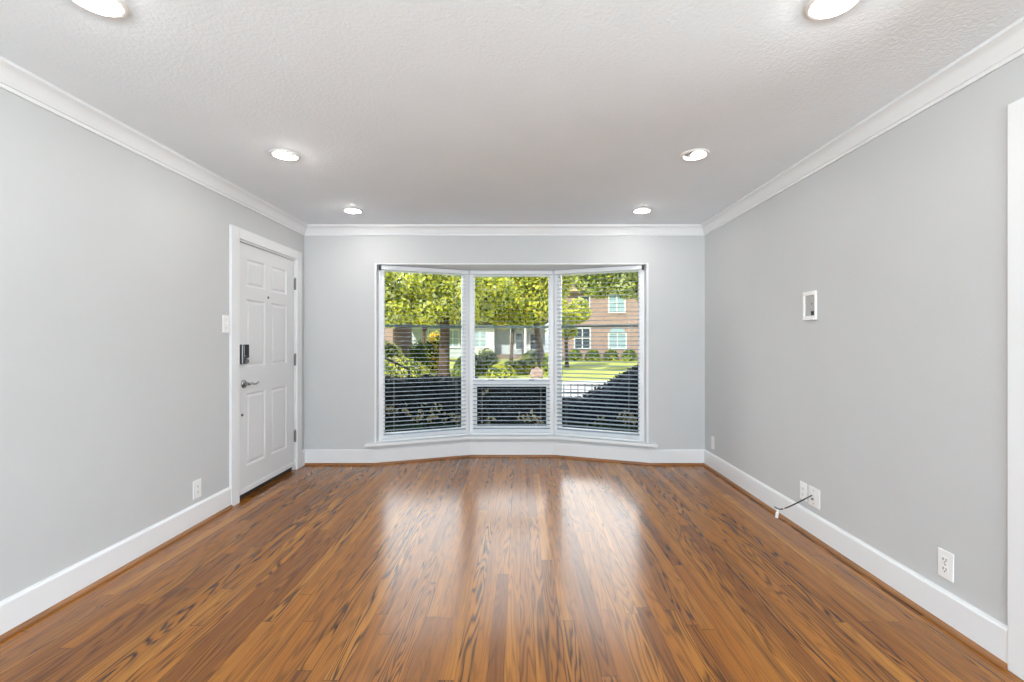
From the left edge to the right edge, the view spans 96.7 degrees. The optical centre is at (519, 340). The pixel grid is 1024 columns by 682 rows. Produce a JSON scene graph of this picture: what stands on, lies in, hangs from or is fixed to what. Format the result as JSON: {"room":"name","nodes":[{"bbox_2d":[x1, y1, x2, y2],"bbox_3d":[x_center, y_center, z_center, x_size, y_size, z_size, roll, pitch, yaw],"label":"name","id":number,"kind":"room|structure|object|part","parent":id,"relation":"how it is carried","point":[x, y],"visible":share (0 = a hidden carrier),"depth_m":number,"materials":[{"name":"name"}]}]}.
{"room":"empty living room","nodes":[
{"label":"empty living room","id":0,"kind":"room"},
{"bbox_2d":[0,88,303,600],"bbox_3d":[-2.263,0.044,0.420,0.120,2.432,8.840,0,0,0],"label":"wall","id":1,"kind":"structure","parent":0,"point":[114,262],"depth_m":2.39,"materials":[{"name":"grey paint"}]},
{"bbox_2d":[0,505,232,641],"bbox_3d":[-2.179,1.250,-0.278,0.015,0.021,7.445,0,0,0],"label":"trim","id":2,"kind":"structure","parent":1,"relation":"attached to","point":[67,600],"depth_m":2.36,"materials":[{"name":"wood"}]},
{"bbox_2d":[0,449,304,634],"bbox_3d":[-2.195,1.181,0.320,0.016,0.157,8.640,0,0,0],"label":"baseboard","id":3,"kind":"structure","parent":1,"relation":"attached to","point":[16,609],"depth_m":2.37,"materials":[{"name":"white wood"}]},
{"bbox_2d":[0,56,307,234],"bbox_3d":[-2.169,-1.123,0.320,0.068,0.098,8.640,0,0,0],"label":"crown molding","id":4,"kind":"structure","parent":1,"relation":"attached to","point":[14,79],"depth_m":2.48,"materials":[{"name":"white wood"}]},
{"bbox_2d":[193,478,200,499],"bbox_3d":[-2.198,1.008,3.100,0.009,0.124,0.078,0,0,0],"label":"wall outlet","id":5,"kind":"object","parent":1,"relation":"attached to","point":[196,484],"visible":1,"depth_m":3.09,"materials":[{"name":"white plastic"}]},
{"bbox_2d":[196,483,199,493],"bbox_3d":[-2.195,1.008,3.100,0.003,0.067,0.034,0,0,0],"label":"receptacle","id":6,"kind":"object","parent":5,"relation":"attached to","point":[197,484],"depth_m":3.10,"materials":[{"name":"white plastic"}]},
{"bbox_2d":[222,315,228,332],"bbox_3d":[-2.193,-0.128,3.402,0.019,0.130,0.072,0,0,0],"label":"light switch","id":7,"kind":"object","parent":1,"relation":"attached to","point":[225,318],"visible":1,"depth_m":3.39,"materials":[{"name":"white plastic"}]},
{"bbox_2d":[229,224,301,505],"bbox_3d":[-2.253,0.189,4.000,0.140,2.143,1.111,0,0,0],"label":"door frame","id":8,"kind":"structure","parent":1,"relation":"attached to","point":[237,235],"depth_m":3.54,"materials":[{"name":"white wood"}]},
{"bbox_2d":[240,242,295,494],"bbox_3d":[-2.195,0.217,4.013,0.108,1.994,0.884,0,0,0],"label":"door","id":9,"kind":"structure","parent":1,"relation":"in","point":[267,280],"depth_m":3.94,"materials":[{"name":"white wood"}]},
{"bbox_3d":[-2.184,0.343,3.632,0.045,0.066,0.066,0,0,0],"label":"handle","id":10,"kind":"part","parent":9,"relation":"part of","materials":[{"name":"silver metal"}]},
{"bbox_2d":[304,236,704,448],"bbox_3d":[-0.158,0.044,4.870,4.090,2.432,0.460,0,0,0],"label":"wall","id":11,"kind":"structure","parent":0,"point":[338,270],"depth_m":4.64,"materials":[{"name":"grey paint"}]},
{"bbox_2d":[304,442,704,462],"bbox_3d":[-0.158,1.181,4.797,4.090,0.157,0.346,0,0,0],"label":"baseboard","id":12,"kind":"structure","parent":11,"relation":"attached to","point":[465,448],"depth_m":4.75,"materials":[{"name":"white wood"}]},
{"bbox_2d":[304,224,704,235],"bbox_3d":[-0.158,-1.123,4.606,4.090,0.098,0.068,0,0,0],"label":"crown molding","id":13,"kind":"structure","parent":11,"relation":"attached to","point":[311,229],"depth_m":4.61,"materials":[{"name":"white wood"}]},
{"bbox_2d":[305,455,703,464],"bbox_3d":[-0.158,1.250,4.782,4.058,0.021,0.345,0,0,0],"label":"trim","id":14,"kind":"structure","parent":11,"relation":"attached to","point":[461,456],"depth_m":4.75,"materials":[{"name":"wood"}]},
{"bbox_2d":[374,264,647,442],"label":"window","id":15,"kind":"structure","parent":11,"relation":"in","point":[464,326],"depth_m":4.71,"materials":[{"name":"white plastic"}]},
{"bbox_2d":[379,265,468,441],"bbox_3d":[-1.011,0.127,4.850,0.942,1.814,0.056,0,0,-22],"label":"window blind","id":16,"kind":"object","parent":15,"relation":"attached to","point":[381,267],"visible":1,"depth_m":4.83,"materials":[{"name":"white plastic"}]},
{"bbox_3d":[-1.002,1.024,4.854,0.920,0.020,0.048,0,0,-22],"label":"rail","id":17,"kind":"part","parent":16,"relation":"part of","materials":[{"name":"white plastic"}]},
{"bbox_3d":[-1.002,-0.755,4.854,0.924,0.043,0.054,0,0,-22],"label":"head rail","id":18,"kind":"part","parent":16,"relation":"part of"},
{"bbox_2d":[554,265,643,441],"bbox_3d":[0.829,0.127,4.850,0.955,1.814,0.056,0,0,22],"label":"window blind","id":19,"kind":"object","parent":15,"relation":"attached to","point":[635,267],"visible":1,"depth_m":4.83,"materials":[{"name":"white plastic"}]},
{"bbox_3d":[0.820,-0.755,4.854,0.936,0.043,0.054,0,0,22],"label":"head rail","id":20,"kind":"part","parent":19,"relation":"part of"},
{"bbox_3d":[0.820,1.024,4.854,0.932,0.020,0.048,0,0,22],"label":"rail","id":21,"kind":"part","parent":19,"relation":"part of","materials":[{"name":"white plastic"}]},
{"bbox_2d":[374,263,647,270],"bbox_3d":[-0.088,-0.981,4.935,2.970,0.400,0.590,0,0,0],"label":"window frame","id":22,"kind":"structure","parent":11,"relation":"attached to","point":[456,266],"depth_m":4.71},
{"bbox_2d":[364,434,657,446],"bbox_3d":[-0.089,1.052,4.889,2.942,0.028,0.683,0,0,0],"label":"window sill","id":23,"kind":"structure","parent":11,"relation":"attached to","point":[469,436],"depth_m":4.83,"materials":[{"name":"white wood"}]},
{"bbox_2d":[469,271,553,433],"bbox_3d":[-0.095,0.129,5.116,1.016,1.819,0.108,0,0,0],"label":"window","id":24,"kind":"structure","parent":11,"relation":"in","point":[472,326],"depth_m":5.07,"materials":[{"name":"white plastic"}]},
{"bbox_2d":[470,270,551,434],"bbox_3d":[-0.095,0.129,5.037,0.903,1.811,0.054,0,0,0],"label":"window blind","id":25,"kind":"object","parent":24,"relation":"attached to","point":[472,272],"visible":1,"depth_m":5.04,"materials":[{"name":"white plastic"}]},
{"bbox_3d":[-0.095,-0.755,5.037,0.903,0.043,0.054,0,0,0],"label":"head rail","id":26,"kind":"part","parent":25,"relation":"part of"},
{"bbox_3d":[-0.095,1.024,5.037,0.899,0.020,0.048,0,0,0],"label":"rail","id":27,"kind":"part","parent":25,"relation":"part of","materials":[{"name":"white plastic"}]},
{"bbox_3d":[-0.095,0.733,5.111,0.825,0.490,0.058,0,0,0],"label":"sash","id":28,"kind":"part","parent":24,"relation":"part of","materials":[{"name":"white plastic"}]},
{"bbox_2d":[554,270,643,440],"bbox_3d":[0.849,0.129,4.924,0.976,1.819,0.085,0,0,22],"label":"window","id":29,"kind":"structure","parent":11,"relation":"in","point":[558,326],"depth_m":4.94,"materials":[{"name":"white plastic"}]},
{"bbox_2d":[0,0,1023,223],"bbox_3d":[-0.158,-1.172,0.345,4.330,0.001,8.890,0,0,0],"label":"ceiling","id":30,"kind":"structure","parent":0,"point":[393,111],"depth_m":2.08,"materials":[{"name":"paint"}]},
{"bbox_2d":[70,0,128,18],"bbox_3d":[-1.455,-1.200,1.560,0.176,0.115,0.176,0,0,0],"label":"recessed light","id":31,"kind":"object","parent":30,"relation":"in","point":[115,9],"visible":1,"depth_m":1.59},
{"bbox_3d":[-1.458,-1.185,1.563,0.098,0.085,0.097,0,0,0],"label":"bulb","id":32,"kind":"part","parent":31,"relation":"part of","materials":[{"name":"white glass"}]},
{"bbox_2d":[269,149,300,160],"bbox_3d":[-1.475,-1.200,2.860,0.176,0.116,0.176,0,0,0],"label":"recessed light","id":33,"kind":"object","parent":30,"relation":"in","point":[282,154],"visible":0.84,"depth_m":2.84,"materials":[{"name":"white plastic"}]},
{"bbox_3d":[-1.481,-1.185,2.861,0.096,0.086,0.100,0,0,0],"label":"bulb","id":34,"kind":"part","parent":33,"relation":"part of","materials":[{"name":"white glass"}]},
{"bbox_2d":[342,207,362,213],"bbox_3d":[-1.500,-1.202,4.080,0.176,0.113,0.176,0,0,0],"label":"recessed light","id":35,"kind":"object","parent":30,"relation":"in","point":[348,209],"visible":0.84,"depth_m":4.05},
{"bbox_3d":[-1.499,-1.186,4.082,0.100,0.081,0.098,0,0,0],"label":"bulb","id":36,"kind":"part","parent":35,"relation":"part of","materials":[{"name":"white glass"}]},
{"bbox_2d":[632,207,651,213],"bbox_3d":[1.094,-1.202,4.080,0.176,0.113,0.176,0,0,0],"label":"recessed light","id":37,"kind":"object","parent":30,"relation":"in","point":[643,210],"visible":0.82,"depth_m":4.05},
{"bbox_3d":[1.093,-1.186,4.082,0.100,0.081,0.098,0,0,0],"label":"bulb","id":38,"kind":"part","parent":37,"relation":"part of","materials":[{"name":"white glass"}]},
{"bbox_2d":[680,149,709,160],"bbox_3d":[1.098,-1.208,2.860,0.176,0.101,0.176,0,0,0],"label":"recessed light","id":39,"kind":"object","parent":30,"relation":"in","point":[694,154],"visible":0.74,"depth_m":2.86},
{"bbox_3d":[1.120,-1.198,2.861,0.082,0.083,0.084,0,0,0],"label":"bulb","id":40,"kind":"part","parent":39,"relation":"part of","materials":[{"name":"white glass"}]},
{"bbox_2d":[804,0,861,20],"bbox_3d":[1.085,-1.199,1.570,0.176,0.117,0.176,0,0,0],"label":"recessed light","id":41,"kind":"object","parent":30,"relation":"in","point":[816,10],"visible":1,"depth_m":1.59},
{"bbox_3d":[1.089,-1.184,1.573,0.098,0.087,0.097,0,0,0],"label":"bulb","id":42,"kind":"part","parent":41,"relation":"part of","materials":[{"name":"white glass"}]},
{"bbox_2d":[0,457,1023,681],"bbox_3d":[1.339,1.290,0.495,7.323,0.060,9.190,0,0,0],"label":"floor","id":43,"kind":"structure","parent":0,"point":[467,569],"depth_m":2.23,"materials":[{"name":"brown wood"}]},
{"bbox_2d":[240,467,291,498],"bbox_3d":[-2.288,1.235,4.008,0.110,0.050,0.884,0,0,0],"label":"threshold","id":44,"kind":"object","parent":43,"relation":"on","point":[289,469],"visible":0.21,"depth_m":3.98,"materials":[{"name":"metal"}]},
{"bbox_2d":[705,54,1023,625],"bbox_3d":[1.947,0.044,0.420,0.120,2.432,8.840,0,0,0],"label":"wall","id":45,"kind":"structure","parent":0,"point":[891,404],"depth_m":2.31,"materials":[{"name":"grey paint"}]},
{"bbox_2d":[711,436,713,449],"bbox_3d":[1.883,0.995,4.445,0.007,0.125,0.060,0,0,0],"label":"wall plate","id":46,"kind":"object","parent":45,"relation":"attached to","point":[712,437],"visible":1,"depth_m":4.45,"materials":[{"name":"white plastic"}]},
{"bbox_2d":[800,481,806,501],"bbox_3d":[1.882,0.998,3.022,0.009,0.118,0.074,0,0,0],"label":"wall outlet","id":47,"kind":"object","parent":45,"relation":"attached to","point":[803,486],"visible":0.98,"depth_m":3.02,"materials":[{"name":"white plastic"}]},
{"bbox_2d":[801,485,804,496],"bbox_3d":[1.879,0.998,3.022,0.003,0.067,0.034,0,0,0],"label":"receptacle","id":48,"kind":"object","parent":47,"relation":"attached to","point":[802,486],"depth_m":3.02,"materials":[{"name":"white plastic"}]},
{"bbox_2d":[803,290,816,319],"bbox_3d":[1.879,-0.229,2.952,0.016,0.186,0.128,0,0,0],"label":"wall box","id":49,"kind":"object","parent":45,"relation":"attached to","point":[810,297],"visible":1,"depth_m":2.95,"materials":[{"name":"white plastic"}]},
{"bbox_3d":[1.885,-0.229,2.952,0.003,0.150,0.100,0,0,0],"label":"panel","id":50,"kind":"part","parent":49,"relation":"part of","materials":[{"name":"white plastic"}]},
{"bbox_2d":[808,485,819,509],"bbox_3d":[1.876,1.000,2.913,0.022,0.124,0.112,0,0,0],"label":"cable plate","id":51,"kind":"object","parent":45,"relation":"attached to","point":[814,500],"visible":1,"depth_m":2.91,"materials":[{"name":"white plastic"}]},
{"bbox_2d":[774,495,811,517],"bbox_3d":[1.799,1.099,3.025,0.054,0.222,0.255,0,0,-27],"label":"coaxial cable","id":52,"kind":"object","parent":51,"relation":"attached to","point":[778,509],"visible":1,"depth_m":3.04,"materials":[{"name":"black plastic"}]},
{"bbox_2d":[703,463,1007,669],"bbox_3d":[1.863,1.250,0.312,0.015,0.021,8.624,0,0,0],"label":"trim","id":53,"kind":"structure","parent":45,"relation":"attached to","point":[972,644],"depth_m":2.29,"materials":[{"name":"wood"}]},
{"bbox_2d":[704,449,1007,663],"bbox_3d":[1.879,1.181,0.320,0.016,0.157,8.640,0,0,0],"label":"baseboard","id":54,"kind":"structure","parent":45,"relation":"attached to","point":[991,634],"depth_m":2.31,"materials":[{"name":"white wood"}]},
{"bbox_2d":[701,17,1023,234],"bbox_3d":[1.853,-1.123,0.320,0.068,0.098,8.640,0,0,0],"label":"crown molding","id":55,"kind":"structure","parent":45,"relation":"attached to","point":[1007,45],"depth_m":2.22,"materials":[{"name":"white wood"}]},
{"bbox_2d":[938,547,953,582],"bbox_3d":[1.883,0.990,2.013,0.009,0.124,0.074,0,0,0],"label":"wall outlet","id":56,"kind":"object","parent":45,"relation":"attached to","point":[945,559],"visible":1,"depth_m":2.01,"materials":[{"name":"white plastic"}]},
{"bbox_2d":[941,555,947,564],"bbox_3d":[1.880,0.970,2.013,0.003,0.029,0.032,0,0,0],"label":"receptacle","id":57,"kind":"object","parent":56,"relation":"attached to","point":[944,558],"depth_m":2.01,"materials":[{"name":"white plastic"}]},
{"bbox_2d":[941,565,947,573],"bbox_3d":[1.880,1.010,2.013,0.003,0.029,0.032,0,0,0],"label":"receptacle","id":58,"kind":"object","parent":56,"relation":"attached to","point":[944,568],"depth_m":2.01,"materials":[{"name":"white plastic"}]},
{"bbox_2d":[1008,97,1023,679],"bbox_3d":[1.937,0.177,0.750,0.140,2.165,1.989,0,0,0],"label":"door frame","id":59,"kind":"structure","parent":45,"relation":"attached to","point":[1015,109],"depth_m":1.71,"materials":[{"name":"white wood"}]},
{"label":"outside","id":60,"kind":"structure","parent":0,"visible":0},
{"bbox_2d":[430,352,637,380],"bbox_3d":[0.000,1.610,24.000,80.000,0.200,72.000,0,0,0],"label":"ground","id":61,"kind":"structure","parent":60,"point":[452,360],"depth_m":23.29,"materials":[{"name":"green plant"}]},
{"bbox_2d":[385,340,404,359],"bbox_3d":[-6.290,0.727,20.599,2.531,1.708,1.723,0,0,0],"label":"shrub","id":62,"kind":"object","parent":61,"relation":"on","point":[388,345],"visible":0.16,"depth_m":20.26,"materials":[{"name":"green plant"}]},
{"bbox_2d":[385,357,409,376],"bbox_3d":[-2.334,0.842,8.200,0.707,1.335,0.044,0,0,0],"label":"handrail","id":63,"kind":"object","parent":61,"relation":"on","point":[386,358],"visible":0.22,"depth_m":8.18,"materials":[{"name":"black paint"}]},
{"bbox_3d":[-2.334,0.352,8.200,0.686,0.355,0.044,0,0,0],"label":"rail","id":64,"kind":"part","parent":63,"relation":"part of","materials":[{"name":"black paint"}]},
{"bbox_2d":[385,322,411,356],"bbox_3d":[-15.500,-1.265,42.450,10.000,5.550,8.100,0,0,0],"label":"brick house","id":65,"kind":"structure","parent":61,"relation":"on","point":[403,340],"depth_m":41.85,"materials":[{"name":"brown"}]},
{"bbox_2d":[385,356,431,377],"bbox_3d":[-4.901,1.082,18.010,2.945,0.974,1.307,0,0,0],"label":"shrub","id":66,"kind":"object","parent":61,"relation":"on","point":[417,369],"visible":0.4,"depth_m":17.66,"materials":[{"name":"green plant"}]},
{"bbox_2d":[406,339,430,373],"bbox_3d":[-4.448,0.731,19.805,1.188,1.644,1.091,0,0,0],"label":"shrub","id":67,"kind":"object","parent":61,"relation":"on","point":[420,345],"visible":0.53,"depth_m":19.56,"materials":[{"name":"green plant"}]},
{"bbox_2d":[425,331,439,372],"bbox_3d":[-4.139,0.531,22.195,1.354,2.091,1.116,0,0,0],"label":"shrub","id":68,"kind":"object","parent":61,"relation":"on","point":[432,346],"visible":0.48,"depth_m":21.86,"materials":[{"name":"green plant"}]},
{"bbox_2d":[408,310,460,344],"bbox_3d":[-7.127,-1.196,30.994,6.594,5.423,2.964,0,0,2],"label":"tree","id":69,"kind":"object","parent":61,"relation":"on","point":[454,320],"visible":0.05,"depth_m":30.66,"materials":[{"name":"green plant"}]},
{"bbox_2d":[385,272,517,376],"bbox_3d":[-4.235,-0.907,17.965,8.250,4.856,3.922,0,0,5],"label":"leafy tree","id":70,"kind":"object","parent":61,"relation":"on","point":[488,295],"visible":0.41,"depth_m":17.10,"materials":[{"name":"green plant"}]},
{"bbox_2d":[452,356,460,376],"bbox_3d":[-2.383,1.078,18.903,0.959,0.959,0.908,0,0,0],"label":"shrub","id":71,"kind":"object","parent":61,"relation":"on","point":[457,366],"visible":0.34,"depth_m":18.64,"materials":[{"name":"green plant"}]},
{"bbox_2d":[385,374,545,430],"bbox_3d":[-0.966,0.996,6.077,2.840,1.091,0.824,0,0,0],"label":"clipped hedge","id":72,"kind":"object","parent":61,"relation":"on","point":[434,383],"visible":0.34,"depth_m":5.75,"materials":[{"name":"green plant"}]},
{"bbox_2d":[409,314,547,358],"bbox_3d":[-3.650,-1.315,43.100,12.700,5.650,10.800,0,0,0],"label":"house","id":73,"kind":"structure","parent":61,"relation":"on","point":[498,340],"depth_m":39.97,"materials":[{"name":"white"}]},
{"bbox_3d":[-7.500,-0.215,39.990,1.000,1.450,0.040,0,0,0],"label":"pane","id":74,"kind":"part","parent":73,"relation":"part of","materials":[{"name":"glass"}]},
{"bbox_3d":[-5.900,-0.215,39.990,1.000,1.450,0.040,0,0,0],"label":"pane","id":75,"kind":"part","parent":73,"relation":"part of","materials":[{"name":"clear glass"}]},
{"bbox_3d":[-3.400,-0.165,38.790,1.000,1.350,0.040,0,0,0],"label":"pane","id":76,"kind":"part","parent":73,"relation":"part of","materials":[{"name":"clear glass"}]},
{"bbox_3d":[-0.075,0.035,39.990,0.550,1.350,0.040,0,0,0],"label":"pane","id":77,"kind":"part","parent":73,"relation":"part of","materials":[{"name":"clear glass"}]},
{"bbox_3d":[1.250,0.035,39.990,0.700,1.350,0.040,0,0,0],"label":"pane","id":78,"kind":"part","parent":73,"relation":"part of","materials":[{"name":"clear glass"}]},
{"bbox_2d":[475,347,500,374],"bbox_3d":[-1.528,0.924,20.603,1.644,1.300,1.290,0,0,0],"label":"shrub","id":79,"kind":"object","parent":61,"relation":"on","point":[484,360],"visible":0.56,"depth_m":20.20,"materials":[{"name":"green plant"}]},
{"bbox_2d":[486,361,517,378],"bbox_3d":[-0.739,1.188,18.414,1.308,0.732,1.090,0,0,0],"label":"shrub","id":80,"kind":"object","parent":61,"relation":"on","point":[501,367],"visible":0.8,"depth_m":18.10,"materials":[{"name":"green plant"}]},
{"bbox_2d":[503,360,517,369],"bbox_3d":[-0.260,1.258,23.215,1.994,0.585,0.897,0,0,0],"label":"shrub","id":81,"kind":"object","parent":61,"relation":"on","point":[511,363],"visible":0.26,"depth_m":23.01,"materials":[{"name":"green plant"}]},
{"bbox_2d":[385,420,637,432],"bbox_3d":[0.002,1.230,5.450,4.692,0.560,0.294,0,0,0],"label":"ground cover","id":82,"kind":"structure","parent":61,"relation":"on","point":[387,424],"depth_m":5.47,"materials":[{"name":"green plant"}]},
{"bbox_2d":[489,317,545,360],"bbox_3d":[-0.220,-1.095,31.434,4.158,5.221,2.815,0,0,0],"label":"tree","id":83,"kind":"object","parent":61,"relation":"on","point":[541,322],"visible":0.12,"depth_m":31.39,"materials":[{"name":"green plant"}]},
{"bbox_2d":[514,354,537,374],"bbox_3d":[0.296,1.070,20.795,1.195,0.964,1.058,0,0,0],"label":"shrub","id":84,"kind":"object","parent":61,"relation":"on","point":[524,364],"visible":0.84,"depth_m":20.50,"materials":[{"name":"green plant"}]},
{"bbox_2d":[485,276,572,368],"bbox_3d":[-0.039,-1.463,21.735,5.218,6.019,3.543,0,0,6],"label":"leafy tree","id":85,"kind":"object","parent":61,"relation":"on","point":[530,304],"visible":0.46,"depth_m":20.75,"materials":[{"name":"green plant"}]},
{"bbox_2d":[522,349,544,366],"bbox_3d":[0.859,1.009,25.983,2.022,1.144,1.334,0,0,0],"label":"shrub","id":86,"kind":"object","parent":61,"relation":"on","point":[533,353],"visible":0.26,"depth_m":25.74,"materials":[{"name":"green plant"}]},
{"bbox_2d":[529,367,542,378],"bbox_3d":[0.648,1.304,17.913,0.564,0.578,0.459,0,0,0],"label":"boulder","id":87,"kind":"object","parent":61,"relation":"on","point":[536,369],"visible":0.68,"depth_m":17.75,"materials":[{"name":"beige stone"}]},
{"bbox_2d":[540,353,562,374],"bbox_3d":[1.407,0.986,20.604,1.108,1.150,1.092,0,0,0],"label":"shrub","id":88,"kind":"object","parent":61,"relation":"on","point":[544,364],"visible":0.3,"depth_m":20.33,"materials":[{"name":"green plant"}]},
{"bbox_2d":[568,348,582,360],"bbox_3d":[4.178,1.069,34.997,1.432,1.025,1.077,0,0,0],"label":"shrub","id":89,"kind":"object","parent":61,"relation":"on","point":[571,351],"visible":0.68,"depth_m":34.70,"materials":[{"name":"green plant"}]},
{"bbox_2d":[562,298,591,366],"bbox_3d":[2.886,-0.509,26.075,2.426,4.046,2.171,0,0,0],"label":"leafy tree","id":90,"kind":"object","parent":61,"relation":"on","point":[566,332],"visible":0.61,"depth_m":25.87,"materials":[{"name":"green plant"}]},
{"bbox_2d":[563,384,604,396],"bbox_3d":[2.570,1.272,11.000,4.060,0.476,0.024,0,0,0],"label":"iron fence","id":91,"kind":"object","parent":61,"relation":"on","point":[563,384],"visible":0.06,"depth_m":10.99,"materials":[{"name":"metal"}]},
{"bbox_3d":[2.575,1.064,11.000,4.050,0.028,0.024,0,0,0],"label":"rail","id":92,"kind":"part","parent":91,"relation":"part of","materials":[{"name":"metal"}]},
{"bbox_2d":[584,350,600,360],"bbox_3d":[5.591,1.077,34.999,1.377,1.017,1.062,0,0,0],"label":"shrub","id":93,"kind":"object","parent":61,"relation":"on","point":[589,351],"visible":0.76,"depth_m":34.70,"materials":[{"name":"green plant"}]},
{"bbox_2d":[562,278,637,359],"bbox_3d":[10.100,-2.415,39.970,14.900,7.850,9.060,0,0,0],"label":"brick house","id":94,"kind":"structure","parent":61,"relation":"on","point":[594,304],"depth_m":36.00,"materials":[{"name":"brown brick"}]},
{"bbox_3d":[4.925,-0.215,35.990,1.150,1.550,0.040,0,0,0],"label":"pane","id":95,"kind":"part","parent":94,"relation":"part of","materials":[{"name":"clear glass"}]},
{"bbox_3d":[7.650,-2.990,35.990,1.200,1.400,0.040,0,0,0],"label":"pane","id":96,"kind":"part","parent":94,"relation":"part of","materials":[{"name":"clear glass"}]},
{"bbox_3d":[7.700,-0.259,35.987,1.300,1.638,0.045,0,0,0],"label":"pane","id":97,"kind":"part","parent":94,"relation":"part of","materials":[{"name":"clear glass"}]},
{"bbox_2d":[562,364,637,432],"bbox_3d":[1.505,0.847,6.048,2.057,1.388,0.875,0,0,0],"label":"clipped hedge","id":98,"kind":"object","parent":61,"relation":"on","point":[635,368],"visible":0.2,"depth_m":5.70,"materials":[{"name":"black plant"}]},
{"bbox_2d":[567,272,637,301],"bbox_3d":[5.619,-1.113,19.987,7.193,5.406,3.135,0,0,0],"label":"leafy tree","id":99,"kind":"object","parent":61,"relation":"on","point":[600,279],"visible":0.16,"depth_m":19.07,"materials":[{"name":"green plant"}]},
{"bbox_2d":[602,348,619,360],"bbox_3d":[6.983,1.060,35.012,1.365,1.045,1.158,0,0,0],"label":"shrub","id":100,"kind":"object","parent":61,"relation":"on","point":[607,351],"visible":0.86,"depth_m":34.71,"materials":[{"name":"green plant"}]},
{"bbox_2d":[621,348,637,360],"bbox_3d":[8.414,1.058,35.001,1.372,1.028,1.091,0,0,0],"label":"shrub","id":101,"kind":"object","parent":61,"relation":"on","point":[628,351],"visible":0.77,"depth_m":34.68,"materials":[{"name":"green plant"}]},
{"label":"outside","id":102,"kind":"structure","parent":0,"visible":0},
{"bbox_2d":[562,381,606,396],"bbox_3d":[0.000,1.502,14.500,80.000,0.015,5.400,0,0,0],"label":"street","id":103,"kind":"structure","parent":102,"point":[565,387],"depth_m":14.63,"materials":[{"name":"concrete"}]}
]}

